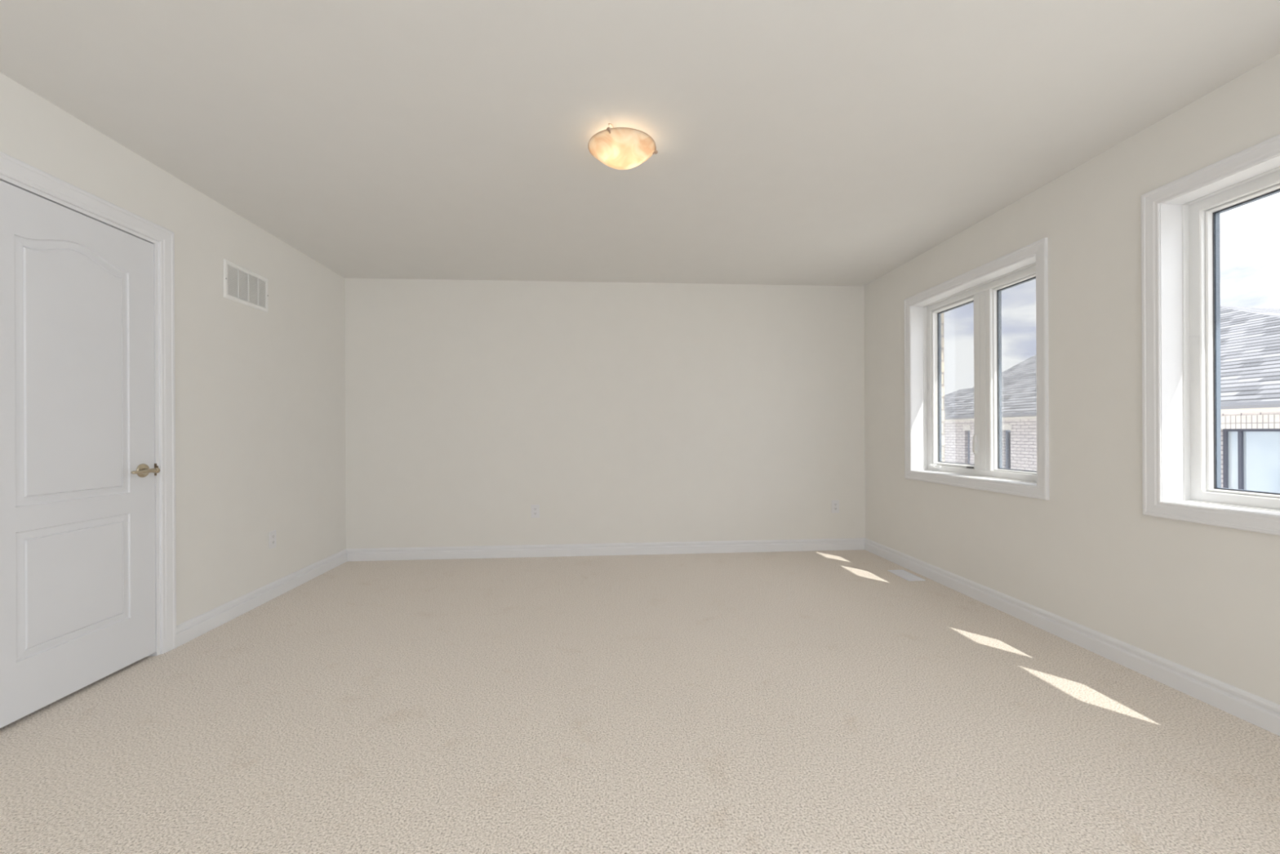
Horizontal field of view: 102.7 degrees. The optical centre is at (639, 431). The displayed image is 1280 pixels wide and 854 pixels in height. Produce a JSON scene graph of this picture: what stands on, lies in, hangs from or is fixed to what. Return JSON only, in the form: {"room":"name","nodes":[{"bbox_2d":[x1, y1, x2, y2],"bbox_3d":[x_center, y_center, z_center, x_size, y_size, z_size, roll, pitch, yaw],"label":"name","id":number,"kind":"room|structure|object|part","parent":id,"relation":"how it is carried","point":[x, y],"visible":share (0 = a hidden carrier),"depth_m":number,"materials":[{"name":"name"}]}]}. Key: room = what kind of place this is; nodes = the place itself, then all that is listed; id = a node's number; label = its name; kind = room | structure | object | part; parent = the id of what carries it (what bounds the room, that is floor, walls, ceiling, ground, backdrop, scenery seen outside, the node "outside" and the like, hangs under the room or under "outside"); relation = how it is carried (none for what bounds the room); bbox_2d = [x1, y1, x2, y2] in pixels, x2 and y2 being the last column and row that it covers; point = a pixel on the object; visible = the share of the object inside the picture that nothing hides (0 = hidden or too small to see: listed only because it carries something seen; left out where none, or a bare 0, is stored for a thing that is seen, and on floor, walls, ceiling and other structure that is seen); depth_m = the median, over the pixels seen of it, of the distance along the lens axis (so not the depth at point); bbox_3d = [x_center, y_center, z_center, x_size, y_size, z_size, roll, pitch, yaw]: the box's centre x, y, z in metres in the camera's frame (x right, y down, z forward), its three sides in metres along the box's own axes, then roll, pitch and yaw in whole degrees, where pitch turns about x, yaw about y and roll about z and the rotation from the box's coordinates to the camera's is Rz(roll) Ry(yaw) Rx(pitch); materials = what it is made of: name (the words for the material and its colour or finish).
{"room":"empty bedroom","nodes":[
{"label":"empty bedroom","id":0,"kind":"room"},
{"bbox_2d":[0,72,346,625],"bbox_3d":[-2.377,-0.109,1.311,0.120,2.440,6.457,0,0,-4],"label":"wall","id":1,"kind":"structure","parent":0,"point":[260,396],"depth_m":3.06,"materials":[{"name":"beige paint"}]},
{"bbox_2d":[0,151,176,728],"bbox_3d":[-2.405,0.041,2.170,0.196,2.141,0.937,0,0,-4],"label":"door","id":2,"kind":"structure","parent":1,"relation":"in","point":[88,553],"depth_m":2.17,"materials":[{"name":"white paint"}]},
{"bbox_3d":[-2.357,0.186,2.422,0.064,0.025,0.132,0,0,-4],"label":"lever","id":3,"kind":"part","parent":2,"relation":"part of","materials":[{"name":"gold metal"}]},
{"bbox_3d":[-2.415,0.186,2.542,0.038,0.060,0.010,0,0,-4],"label":"strike plate","id":4,"kind":"part","parent":2,"relation":"part of","materials":[{"name":"brown metal"}]},
{"bbox_2d":[222,258,268,312],"bbox_3d":[-2.452,-0.903,3.200,0.009,0.227,0.398,0,0,-4],"label":"air vent","id":5,"kind":"object","parent":1,"relation":"in","point":[242,286],"visible":1,"depth_m":3.18,"materials":[{"name":"white metal"}]},
{"bbox_2d":[176,548,346,647],"bbox_3d":[-2.462,1.058,3.527,0.016,0.106,1.784,0,0,-4],"label":"baseboard","id":6,"kind":"structure","parent":1,"relation":"attached to","point":[186,631],"depth_m":3.19,"materials":[{"name":"white paint"}]},
{"bbox_2d":[268,529,276,549],"bbox_3d":[-2.462,0.719,3.433,0.008,0.116,0.072,0,0,-4],"label":"wall outlet","id":7,"kind":"object","parent":1,"relation":"attached to","point":[272,535],"visible":1,"depth_m":3.42,"materials":[{"name":"white plastic"}]},
{"bbox_2d":[344,278,865,548],"bbox_3d":[-0.232,-0.120,4.642,4.638,2.440,0.120,0,0,-4],"label":"wall","id":8,"kind":"structure","parent":0,"point":[628,412],"depth_m":4.57,"materials":[{"name":"beige paint"}]},
{"bbox_2d":[531,504,539,517],"bbox_3d":[-0.926,0.700,4.528,0.072,0.116,0.008,0,0,-4],"label":"wall outlet","id":9,"kind":"object","parent":8,"relation":"attached to","point":[535,508],"visible":1,"depth_m":4.53,"materials":[{"name":"white plastic"}]},
{"bbox_2d":[346,537,865,561],"bbox_3d":[-0.221,1.046,4.574,4.638,0.106,0.016,0,0,-4],"label":"baseboard","id":10,"kind":"structure","parent":8,"relation":"attached to","point":[839,544],"depth_m":4.56,"materials":[{"name":"white paint"}]},
{"bbox_2d":[831,500,839,512],"bbox_3d":[1.803,0.687,4.725,0.072,0.116,0.008,0,0,-4],"label":"wall outlet","id":11,"kind":"object","parent":8,"relation":"attached to","point":[835,504],"visible":1,"depth_m":4.72,"materials":[{"name":"white plastic"}]},
{"bbox_2d":[0,549,1279,853],"bbox_3d":[0.016,1.158,1.498,4.968,0.120,6.487,0,0,-4],"label":"floor","id":12,"kind":"structure","parent":0,"point":[824,701],"depth_m":1.89,"materials":[{"name":"beige carpet"}]},
{"bbox_2d":[887,569,925,581],"bbox_3d":[2.015,1.085,3.882,0.127,0.006,0.284,0,0,-4],"label":"floor vent","id":13,"kind":"object","parent":12,"relation":"in","point":[904,574],"visible":1,"depth_m":3.87,"materials":[{"name":"white metal"}]},
{"bbox_2d":[0,0,1279,286],"bbox_3d":[0.003,-1.402,1.498,4.968,0.120,6.487,0,0,-4],"label":"ceiling","id":14,"kind":"structure","parent":0,"point":[797,142],"depth_m":2.12,"materials":[{"name":"paint"}]},
{"bbox_2d":[587,123,657,169],"bbox_3d":[-0.076,-1.276,2.338,0.320,0.131,0.314,0,0,-4],"label":"ceiling light","id":15,"kind":"object","parent":14,"relation":"attached to","point":[616,148],"visible":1,"depth_m":2.26,"materials":[{"name":"white glass"}]},
{"bbox_2d":[941,312,944,461],"bbox_3d":[2.534,1.275,1.805,0.100,5.620,7.137,0,0,-4],"label":"wall","id":16,"kind":"structure","parent":0,"point":[942,314],"depth_m":4.06,"materials":[{"name":"brick"}]},
{"bbox_2d":[864,53,1279,704],"bbox_3d":[2.397,-0.134,1.655,0.178,2.440,6.457,0,0,-4],"label":"wall","id":17,"kind":"structure","parent":0,"point":[1203,598],"depth_m":2.51,"materials":[{"name":"beige paint"}]},
{"bbox_2d":[903,237,1048,499],"bbox_3d":[2.268,-0.345,3.449,0.217,1.429,1.310,0,0,-4],"label":"window","id":18,"kind":"structure","parent":17,"relation":"in","point":[983,286],"depth_m":3.44,"materials":[{"name":"white paint"}]},
{"bbox_3d":[2.247,0.260,3.892,0.023,0.030,0.131,0,0,-4],"label":"crank arm","id":19,"kind":"part","parent":18,"relation":"part of","materials":[{"name":"white plastic"}]},
{"bbox_3d":[2.320,-0.345,3.759,0.059,1.190,0.462,0,0,-4],"label":"sash","id":20,"kind":"part","parent":18,"relation":"part of","materials":[{"name":"white plastic"}]},
{"bbox_3d":[2.292,0.083,3.504,0.022,0.124,0.027,0,0,-4],"label":"lock lever","id":21,"kind":"part","parent":18,"relation":"part of","materials":[{"name":"white plastic"}]},
{"bbox_3d":[2.325,-0.345,3.453,0.101,1.312,1.193,0,0,-4],"label":"frame","id":22,"kind":"part","parent":18,"relation":"part of","materials":[{"name":"white plastic"}]},
{"bbox_3d":[2.369,-0.345,3.150,0.049,1.190,0.462,0,0,-4],"label":"sash","id":23,"kind":"part","parent":18,"relation":"part of","materials":[{"name":"white plastic"}]},
{"bbox_2d":[864,537,1279,735],"bbox_3d":[2.308,1.033,1.638,0.016,0.106,6.237,0,0,-4],"label":"baseboard","id":24,"kind":"structure","parent":17,"relation":"attached to","point":[1264,713],"depth_m":2.41,"materials":[{"name":"white paint"}]},
{"bbox_2d":[1141,133,1279,535],"bbox_3d":[2.398,-0.345,1.645,0.217,1.429,1.310,0,0,-4],"label":"window","id":25,"kind":"structure","parent":17,"relation":"in","point":[1180,261],"depth_m":2.21,"materials":[{"name":"white paint"}]},
{"bbox_3d":[2.455,-0.346,1.649,0.101,1.312,1.193,0,0,-4],"label":"frame","id":26,"kind":"part","parent":25,"relation":"part of","materials":[{"name":"white plastic"}]},
{"bbox_3d":[2.455,-0.346,1.956,0.049,1.190,0.462,0,0,-4],"label":"sash","id":27,"kind":"part","parent":25,"relation":"part of","materials":[{"name":"white plastic"}]},
{"label":"outside","id":28,"kind":"structure","parent":0,"visible":0},
{"bbox_3d":[29.877,4.090,22.205,57.250,0.300,100.000,0,0,-4],"label":"ground","id":29,"kind":"structure","parent":28,"visible":0},
{"bbox_2d":[944,387,970,401],"bbox_3d":[18.147,0.803,26.474,9.000,6.398,13.800,0,0,-4],"label":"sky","id":30,"kind":"structure","parent":29,"relation":"on","point":[947,397],"depth_m":28.35,"materials":[{"name":"white"}]},
{"bbox_2d":[944,305,1279,493],"bbox_3d":[16.617,0.144,12.227,13.095,7.733,13.000,0,0,-4],"label":"neighbouring house","id":31,"kind":"structure","parent":29,"relation":"on","point":[1250,336],"depth_m":10.63,"materials":[{"name":"white brick"}]},
{"bbox_3d":[10.547,0.822,14.526,0.020,1.640,0.200,0,0,-4],"label":"pane","id":32,"kind":"part","parent":31,"relation":"part of","materials":[{"name":"grey glass"}]},
{"bbox_3d":[10.906,0.866,9.406,0.020,1.750,0.145,0,0,-4],"label":"pane","id":33,"kind":"part","parent":31,"relation":"part of","materials":[{"name":"white glass"}]},
{"bbox_3d":[10.928,0.865,8.964,0.020,1.750,0.560,0,0,-4],"label":"pane","id":34,"kind":"part","parent":31,"relation":"part of","materials":[{"name":"white glass"}]}
]}

